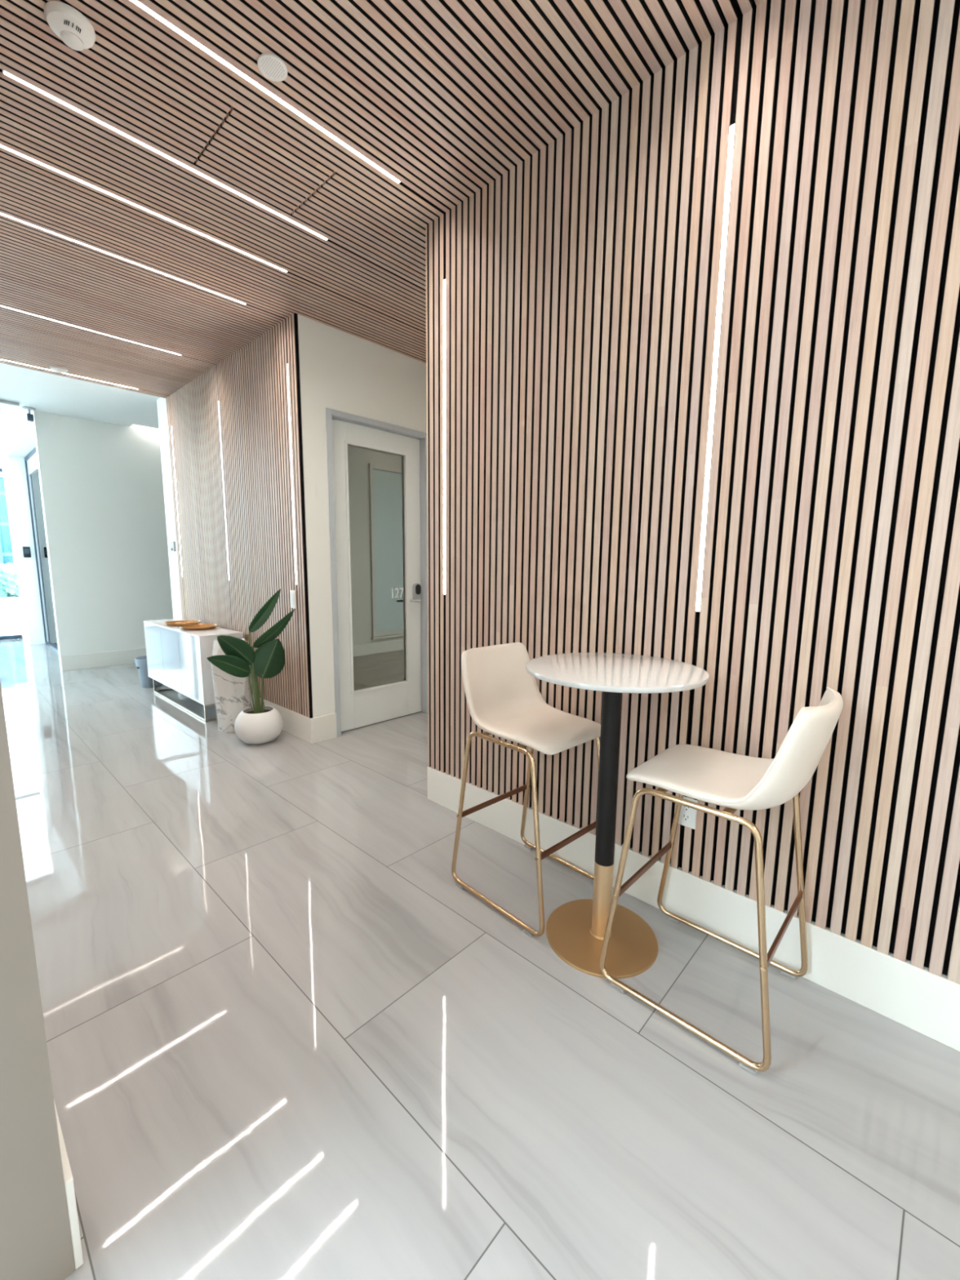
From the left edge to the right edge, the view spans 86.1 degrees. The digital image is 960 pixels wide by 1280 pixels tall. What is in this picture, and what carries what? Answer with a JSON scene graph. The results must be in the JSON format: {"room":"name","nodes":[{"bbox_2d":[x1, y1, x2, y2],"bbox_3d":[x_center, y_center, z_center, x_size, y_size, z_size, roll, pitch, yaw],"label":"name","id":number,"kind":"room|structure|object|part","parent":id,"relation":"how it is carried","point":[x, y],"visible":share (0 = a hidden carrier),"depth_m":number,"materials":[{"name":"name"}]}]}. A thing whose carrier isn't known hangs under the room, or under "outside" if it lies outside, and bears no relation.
{"room":"lobby","nodes":[
{"label":"lobby","id":0,"kind":"room"},
{"bbox_2d":[0,406,44,644],"bbox_3d":[-6.607,-2.110,7.545,4.020,4.600,0.220,8,11,42],"label":"wall","id":1,"kind":"structure","parent":0,"point":[17,433],"depth_m":8.22,"materials":[{"name":"white paint"}]},
{"bbox_2d":[0,453,22,639],"bbox_3d":[-10.220,-2.013,6.628,0.100,4.600,6.100,8,11,42],"label":"window","id":2,"kind":"structure","parent":1,"relation":"in","point":[16,636],"depth_m":9.02,"materials":[{"name":"blue"}]},
{"bbox_2d":[22,546,31,557],"bbox_3d":[-7.278,-1.413,8.259,0.024,0.170,0.090,8,11,42],"label":"card reader","id":3,"kind":"object","parent":1,"relation":"attached to","point":[26,550],"visible":1,"depth_m":8.25,"materials":[{"name":"black plastic"}]},
{"bbox_2d":[24,446,57,652],"bbox_3d":[-6.179,-1.263,7.415,2.800,2.970,0.050,8,11,42],"label":"door","id":4,"kind":"structure","parent":1,"relation":"in","point":[30,460],"depth_m":8.11,"materials":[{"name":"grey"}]},
{"bbox_3d":[-6.168,-1.256,7.420,2.710,2.885,0.030,8,11,42],"label":"rail","id":5,"kind":"part","parent":4,"relation":"part of","materials":[{"name":"grey"}]},
{"bbox_2d":[0,680,75,1279],"bbox_3d":[-2.720,-0.577,2.463,5.180,3.110,0.166,8,11,42],"label":"wall","id":6,"kind":"structure","parent":0,"point":[36,1239],"depth_m":0.91,"materials":[{"name":"beige paint"}]},
{"bbox_2d":[53,1100,83,1269],"bbox_3d":[-2.666,0.855,2.731,5.160,0.200,0.013,8,11,42],"label":"baseboard","id":7,"kind":"structure","parent":6,"relation":"attached to","point":[68,1176],"depth_m":0.99,"materials":[{"name":"white paint"}]},
{"bbox_2d":[0,363,159,428],"bbox_3d":[-4.880,-2.642,5.070,1.970,0.200,11.200,8,11,42],"label":"ceiling","id":8,"kind":"structure","parent":0,"point":[43,392],"depth_m":5.54,"materials":[{"name":"white paint"}]},
{"bbox_2d":[0,399,19,410],"bbox_3d":[-5.259,-2.538,5.545,0.138,0.150,0.450,8,11,42],"label":"track light","id":9,"kind":"object","parent":8,"relation":"attached to","point":[4,402],"visible":1,"depth_m":5.66,"materials":[{"name":"grey plastic"}]},
{"bbox_2d":[22,406,35,422],"bbox_3d":[-5.182,-2.593,5.915,0.120,0.145,0.120,8,11,42],"label":"security camera","id":10,"kind":"object","parent":8,"relation":"attached to","point":[29,417],"visible":1,"depth_m":5.89,"materials":[{"name":"grey plastic"}]},
{"bbox_2d":[31,410,173,671],"bbox_3d":[-3.506,-1.484,8.111,0.120,3.260,5.150,8,11,42],"label":"wall","id":11,"kind":"structure","parent":0,"point":[101,483],"depth_m":6.60,"materials":[{"name":"white paint"}]},
{"bbox_2d":[60,648,146,671],"bbox_3d":[-4.053,0.125,7.672,0.014,0.190,3.450,8,11,42],"label":"baseboard","id":12,"kind":"structure","parent":11,"relation":"attached to","point":[72,662],"depth_m":6.71,"materials":[{"name":"white paint"}]},
{"bbox_2d":[156,397,182,618],"bbox_3d":[-3.358,-1.057,5.744,0.320,3.100,0.140,8,11,42],"label":"wall pier","id":13,"kind":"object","parent":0,"point":[161,402],"visible":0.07,"depth_m":5.64,"materials":[{"name":"white paint"}]},
{"bbox_2d":[169,541,175,551],"bbox_3d":[-3.378,-1.029,5.653,0.110,0.110,0.024,8,11,42],"label":"thermostat","id":14,"kind":"object","parent":13,"relation":"attached to","point":[172,544],"visible":1,"depth_m":5.62,"materials":[{"name":"grey plastic"}]},
{"bbox_2d":[165,312,312,718],"bbox_3d":[-2.235,-0.893,4.699,2.767,3.100,0.151,8,11,42],"label":"wall","id":15,"kind":"structure","parent":0,"point":[250,385],"depth_m":4.27,"materials":[{"name":"brown wood"}]},
{"bbox_2d":[171,427,182,577],"bbox_3d":[-3.195,-1.448,5.439,0.017,1.551,0.018,8,11,42],"label":"strip light","id":16,"kind":"object","parent":15,"relation":"attached to","point":[171,428],"visible":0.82,"depth_m":5.43,"materials":[{"name":"white plastic"}]},
{"bbox_2d":[217,400,229,580],"bbox_3d":[-2.278,-1.315,4.592,0.017,1.551,0.018,8,11,42],"label":"strip light","id":17,"kind":"object","parent":15,"relation":"attached to","point":[218,401],"visible":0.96,"depth_m":4.58,"materials":[{"name":"white plastic"}]},
{"bbox_2d":[244,633,248,640],"bbox_3d":[-2.044,-0.024,4.520,0.070,0.055,0.022,8,11,42],"label":"junction box","id":18,"kind":"object","parent":15,"relation":"attached to","point":[246,634],"visible":0.69,"depth_m":4.51,"materials":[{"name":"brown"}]},
{"bbox_2d":[251,696,314,743],"bbox_3d":[-2.292,0.548,4.859,2.781,0.200,0.025,8,11,42],"label":"baseboard","id":19,"kind":"structure","parent":15,"relation":"attached to","point":[300,726],"depth_m":4.07,"materials":[{"name":"white paint"}]},
{"bbox_2d":[286,363,297,584],"bbox_3d":[-1.360,-1.183,3.745,0.017,1.551,0.018,8,11,42],"label":"strip light","id":20,"kind":"object","parent":15,"relation":"attached to","point":[287,363],"visible":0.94,"depth_m":3.74,"materials":[{"name":"white plastic"}]},
{"bbox_2d":[289,590,296,608],"bbox_3d":[-1.419,-0.309,3.899,0.080,0.136,0.011,8,11,42],"label":"switch plate","id":21,"kind":"object","parent":15,"relation":"attached to","point":[292,593],"visible":1,"depth_m":3.89,"materials":[{"name":"white plastic"}]},
{"bbox_2d":[297,314,426,717],"bbox_3d":[-0.795,-0.814,4.321,0.132,3.080,1.508,8,11,42],"label":"wall","id":22,"kind":"structure","parent":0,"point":[340,371],"depth_m":3.85,"materials":[{"name":"white paint"}]},
{"bbox_2d":[313,712,337,742],"bbox_3d":[-1.206,0.684,4.004,0.014,0.200,0.195,8,11,42],"label":"baseboard","id":23,"kind":"structure","parent":22,"relation":"attached to","point":[325,726],"depth_m":4.00,"materials":[{"name":"white paint"}]},
{"bbox_2d":[325,407,427,737],"bbox_3d":[-0.851,-0.513,4.320,0.170,2.485,0.985,8,11,42],"label":"door","id":24,"kind":"structure","parent":22,"relation":"attached to","point":[362,707],"depth_m":4.32,"materials":[{"name":"grey wood"}]},
{"bbox_3d":[-0.855,-0.574,4.315,0.008,1.955,0.565,8,11,42],"label":"glass pane","id":25,"kind":"part","parent":24,"relation":"part of","materials":[{"name":"clear glass"}]},
{"bbox_3d":[-0.571,-0.348,4.555,0.041,0.031,0.116,8,11,42],"label":"lever","id":26,"kind":"part","parent":24,"relation":"part of","materials":[{"name":"silver metal"}]},
{"bbox_2d":[347,445,404,645],"bbox_3d":[-0.928,-1.131,6.415,2.930,3.100,4.155,8,11,42],"label":"wall","id":27,"kind":"structure","parent":0,"point":[358,459],"depth_m":7.53,"materials":[{"name":"beige paint"}]},
{"bbox_2d":[352,639,404,656],"bbox_3d":[-1.929,0.175,7.548,0.015,0.170,4.140,8,11,42],"label":"baseboard","id":28,"kind":"structure","parent":27,"relation":"attached to","point":[396,645],"depth_m":7.92,"materials":[{"name":"beige"}]},
{"bbox_2d":[368,462,404,639],"bbox_3d":[-1.210,-1.344,8.071,0.080,2.580,1.240,8,11,42],"label":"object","id":29,"kind":"structure","parent":27,"relation":"in","point":[385,483],"depth_m":7.85,"materials":[{"name":"beige"}]},
{"bbox_2d":[0,0,765,398],"bbox_3d":[-0.543,-2.129,2.547,7.880,0.100,3.234,8,11,42],"label":"ceiling","id":30,"kind":"structure","parent":0,"point":[446,98],"depth_m":2.10,"materials":[{"name":"brown wood"}]},
{"bbox_2d":[0,359,54,371],"bbox_3d":[-3.939,-2.393,4.484,0.017,0.005,0.350,8,11,42],"label":"recessed light","id":31,"kind":"object","parent":30,"relation":"in","point":[1,359],"depth_m":4.49,"materials":[{"name":"white plastic"}]},
{"bbox_2d":[49,365,67,373],"bbox_3d":[-3.717,-2.385,4.540,0.124,0.032,0.124,8,11,42],"label":"ceiling sensor","id":32,"kind":"object","parent":30,"relation":"attached to","point":[56,368],"visible":1,"depth_m":4.51,"materials":[{"name":"white plastic"}]},
{"bbox_2d":[44,0,95,50],"bbox_3d":[-1.296,-1.931,1.629,0.128,0.043,0.128,8,11,42],"label":"smoke detector","id":33,"kind":"object","parent":30,"relation":"attached to","point":[69,24],"visible":1,"depth_m":1.61,"materials":[{"name":"white plastic"}]},
{"bbox_2d":[0,305,181,355],"bbox_3d":[-2.889,-2.292,3.776,0.017,0.020,1.261,8,11,42],"label":"recessed light","id":34,"kind":"object","parent":30,"relation":"in","point":[0,305],"visible":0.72,"depth_m":3.78,"materials":[{"name":"white plastic"}]},
{"bbox_2d":[64,373,137,389],"bbox_3d":[-3.576,-2.446,4.870,0.017,0.005,0.566,8,11,42],"label":"recessed light","id":35,"kind":"object","parent":30,"relation":"in","point":[68,374],"depth_m":4.86,"materials":[{"name":"white plastic"}]},
{"bbox_2d":[0,213,246,304],"bbox_3d":[-1.972,-2.159,2.929,0.017,0.020,1.261,8,11,42],"label":"recessed light","id":36,"kind":"object","parent":30,"relation":"in","point":[2,214],"visible":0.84,"depth_m":2.87,"materials":[{"name":"white plastic"}]},
{"bbox_2d":[0,144,287,272],"bbox_3d":[-1.558,-2.099,2.547,0.017,0.020,1.261,8,11,42],"label":"recessed light","id":37,"kind":"object","parent":30,"relation":"in","point":[1,145],"visible":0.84,"depth_m":2.45,"materials":[{"name":"white plastic"}]},
{"bbox_2d":[2,70,328,240],"bbox_3d":[-1.232,-2.052,2.246,0.017,0.020,1.261,8,11,42],"label":"recessed light","id":38,"kind":"object","parent":30,"relation":"in","point":[5,73],"visible":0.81,"depth_m":2.12,"materials":[{"name":"white plastic"}]},
{"bbox_2d":[129,0,400,183],"bbox_3d":[-0.788,-1.988,1.837,0.017,0.020,1.261,8,11,42],"label":"recessed light","id":39,"kind":"object","parent":30,"relation":"in","point":[137,2],"visible":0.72,"depth_m":1.83,"materials":[{"name":"white plastic"}]},
{"bbox_2d":[257,53,287,81],"bbox_3d":[-0.712,-1.962,1.764,0.096,0.008,0.096,8,11,42],"label":"ceiling speaker","id":40,"kind":"object","parent":30,"relation":"attached to","point":[271,66],"visible":1,"depth_m":1.76,"materials":[{"name":"white plastic"}]},
{"bbox_2d":[0,636,959,1279],"bbox_3d":[-2.933,0.828,3.846,15.300,0.086,11.400,8,11,42],"label":"floor","id":41,"kind":"structure","parent":0,"point":[285,1041],"depth_m":1.45,"materials":[{"name":"tile"}]},
{"bbox_2d":[134,655,163,688],"bbox_3d":[-3.643,0.349,5.700,0.289,0.324,0.289,8,11,42],"label":"waste bin","id":42,"kind":"object","parent":41,"relation":"on","point":[146,682],"visible":0.52,"depth_m":5.60,"materials":[{"name":"grey metal"}]},
{"bbox_2d":[143,618,243,722],"bbox_3d":[-2.832,0.236,5.055,1.617,0.750,0.362,8,11,42],"label":"console table","id":43,"kind":"object","parent":41,"relation":"on","point":[176,656],"visible":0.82,"depth_m":4.70,"materials":[{"name":"white paint"}]},
{"bbox_3d":[-3.332,0.131,5.276,0.520,0.575,0.018,8,11,42],"label":"door","id":44,"kind":"part","parent":43,"relation":"part of","materials":[{"name":"white"}]},
{"bbox_3d":[-2.948,0.186,4.921,0.520,0.575,0.018,8,11,42],"label":"door","id":45,"kind":"part","parent":43,"relation":"part of","materials":[{"name":"white"}]},
{"bbox_2d":[164,620,200,626],"bbox_3d":[-2.951,-0.166,5.109,0.322,0.029,0.322,5,9,25],"label":"round tray","id":46,"kind":"object","parent":43,"relation":"on","point":[175,623],"visible":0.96,"depth_m":5.15,"materials":[{"name":"orange wood"}]},
{"bbox_3d":[-2.788,0.539,5.049,1.473,0.147,0.346,8,11,42],"label":"frame","id":47,"kind":"part","parent":43,"relation":"part of","materials":[{"name":"silver metal"}]},
{"bbox_3d":[-2.564,0.242,4.566,0.520,0.575,0.018,8,11,42],"label":"door","id":48,"kind":"part","parent":43,"relation":"part of","materials":[{"name":"white"}]},
{"bbox_2d":[178,623,217,630],"bbox_3d":[-2.630,-0.120,4.812,0.322,0.029,0.322,8,11,42],"label":"round tray","id":49,"kind":"object","parent":43,"relation":"on","point":[197,626],"visible":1,"depth_m":4.84,"materials":[{"name":"orange wood"}]},
{"bbox_2d":[210,637,251,733],"bbox_3d":[-2.043,0.367,4.231,0.308,0.745,0.300,6,10,31],"label":"marble pedestal","id":50,"kind":"object","parent":41,"relation":"on","point":[232,694],"visible":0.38,"depth_m":4.14,"materials":[{"name":"white stone"}]},
{"bbox_2d":[206,588,294,744],"bbox_3d":[-1.727,0.207,3.867,0.594,1.172,0.396,-4,10,-31],"label":"potted plant","id":51,"kind":"object","parent":41,"relation":"on","point":[258,724],"visible":1,"depth_m":3.85,"materials":[{"name":"green plant"}]},
{"bbox_3d":[-1.715,0.418,3.879,0.022,0.354,0.043,8,11,42],"label":"stem","id":52,"kind":"part","parent":51,"relation":"part of","materials":[{"name":"green plant"}]},
{"bbox_3d":[-1.714,0.260,3.900,0.029,0.661,0.052,6,10,34],"label":"stem","id":53,"kind":"part","parent":51,"relation":"part of","materials":[{"name":"green plant"}]},
{"bbox_3d":[-1.702,0.379,3.895,0.023,0.426,0.051,0,8,-2],"label":"stem","id":54,"kind":"part","parent":51,"relation":"part of","materials":[{"name":"green plant"}]},
{"bbox_3d":[-1.706,0.314,3.921,0.025,0.546,0.049,6,10,35],"label":"stem","id":55,"kind":"part","parent":51,"relation":"part of","materials":[{"name":"green plant"}]},
{"bbox_3d":[-1.707,0.658,3.976,0.348,0.248,0.348,8,11,42],"label":"pot","id":56,"kind":"part","parent":51,"relation":"part of","materials":[{"name":"white ceramic"}]},
{"bbox_3d":[-1.668,0.421,3.940,0.076,0.332,0.024,8,11,42],"label":"stem","id":57,"kind":"part","parent":51,"relation":"part of","materials":[{"name":"green plant"}]},
{"bbox_2d":[451,642,600,937],"bbox_3d":[0.210,0.554,2.152,0.468,1.020,0.551,-7,11,-43],"label":"bar stool","id":58,"kind":"object","parent":41,"relation":"on","point":[505,701],"visible":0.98,"depth_m":2.14,"materials":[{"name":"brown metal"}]},
{"bbox_3d":[0.065,0.727,2.015,0.038,0.693,0.515,-7,11,-43],"label":"sled frame","id":59,"kind":"part","parent":58,"relation":"part of","materials":[{"name":"gold metal"}]},
{"bbox_3d":[0.377,0.687,2.308,0.038,0.693,0.515,-7,11,-43],"label":"sled frame","id":60,"kind":"part","parent":58,"relation":"part of","materials":[{"name":"gold metal"}]},
{"bbox_2d":[525,652,709,978],"bbox_3d":[0.456,0.599,1.848,0.606,1.022,0.606,8,11,42],"label":"bar table","id":61,"kind":"object","parent":41,"relation":"on","point":[575,930],"visible":0.94,"depth_m":1.82,"materials":[{"name":"gold metal"}]},
{"bbox_2d":[599,686,843,1071],"bbox_3d":[0.758,0.635,1.631,0.551,1.020,0.468,8,11,42],"label":"bar stool","id":62,"kind":"object","parent":41,"relation":"on","point":[733,781],"visible":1,"depth_m":1.51,"materials":[{"name":"beige leather"}]},
{"bbox_3d":[0.597,0.806,1.510,0.515,0.693,0.038,8,11,42],"label":"sled frame","id":63,"kind":"part","parent":62,"relation":"part of","materials":[{"name":"gold metal"}]},
{"bbox_3d":[0.890,0.763,1.821,0.515,0.693,0.038,8,11,42],"label":"sled frame","id":64,"kind":"part","parent":62,"relation":"part of","materials":[{"name":"gold metal"}]},
{"bbox_2d":[425,0,959,984],"bbox_3d":[1.137,-0.406,1.587,3.765,3.100,0.150,8,11,42],"label":"wall","id":65,"kind":"structure","parent":0,"point":[582,279],"depth_m":1.70,"materials":[{"name":"brown wood"}]},
{"bbox_2d":[443,278,445,595],"bbox_3d":[-0.177,-1.012,2.652,0.017,1.551,0.018,8,11,42],"label":"strip light","id":66,"kind":"object","parent":65,"relation":"attached to","point":[444,280],"visible":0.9,"depth_m":2.65,"materials":[{"name":"white plastic"}]},
{"bbox_2d":[444,280,445,594],"bbox_3d":[-0.179,-1.011,2.650,0.014,1.545,0.001,8,11,42],"label":"diffuser","id":67,"kind":"object","parent":66,"relation":"attached to","point":[444,280],"depth_m":2.65,"materials":[{"name":"white plastic"}]},
{"bbox_2d":[678,795,697,829],"bbox_3d":[0.785,0.654,1.954,0.072,0.116,0.008,8,11,42],"label":"wall outlet","id":68,"kind":"object","parent":65,"relation":"attached to","point":[687,817],"visible":0.74,"depth_m":1.95,"materials":[{"name":"white plastic"}]},
{"bbox_2d":[681,813,690,821],"bbox_3d":[0.783,0.674,1.954,0.033,0.029,0.002,8,11,42],"label":"socket","id":69,"kind":"object","parent":68,"relation":"attached to","point":[685,816],"depth_m":1.95,"materials":[{"name":"white plastic"}]},
{"bbox_2d":[682,805,691,811],"bbox_3d":[0.784,0.634,1.949,0.033,0.029,0.002,8,11,42],"label":"socket","id":70,"kind":"object","parent":68,"relation":"attached to","point":[684,808],"depth_m":1.95,"materials":[{"name":"white plastic"}]},
{"bbox_2d":[426,766,959,1051],"bbox_3d":[1.076,1.035,1.750,3.769,0.200,0.025,8,11,42],"label":"baseboard","id":71,"kind":"structure","parent":65,"relation":"attached to","point":[927,1003],"depth_m":1.82,"materials":[{"name":"white paint"}]},
{"bbox_2d":[695,123,735,612],"bbox_3d":[0.800,-0.870,1.750,0.017,1.551,0.018,8,11,42],"label":"strip light","id":72,"kind":"object","parent":65,"relation":"attached to","point":[731,131],"visible":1,"depth_m":1.74,"materials":[{"name":"white plastic"}]},
{"label":"outside","id":73,"kind":"structure","parent":0,"visible":0},
{"bbox_2d":[0,595,24,636],"bbox_3d":[-29.239,-2.796,27.191,100.000,0.080,80.000,8,11,42],"label":"pavement","id":74,"kind":"structure","parent":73,"point":[11,619],"depth_m":12.94,"materials":[{"name":"white"}]},
{"bbox_2d":[0,471,13,564],"bbox_3d":[-34.008,-6.104,27.438,8.400,6.300,12.900,8,11,42],"label":"office building","id":75,"kind":"structure","parent":74,"relation":"on","point":[6,547],"depth_m":29.13,"materials":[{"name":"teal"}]},
{"bbox_2d":[0,562,19,597],"bbox_3d":[-18.412,-2.252,19.992,1.679,1.493,1.671,8,11,42],"label":"bush","id":76,"kind":"object","parent":74,"relation":"on","point":[8,576],"visible":0.56,"depth_m":19.61,"materials":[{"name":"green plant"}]}
]}

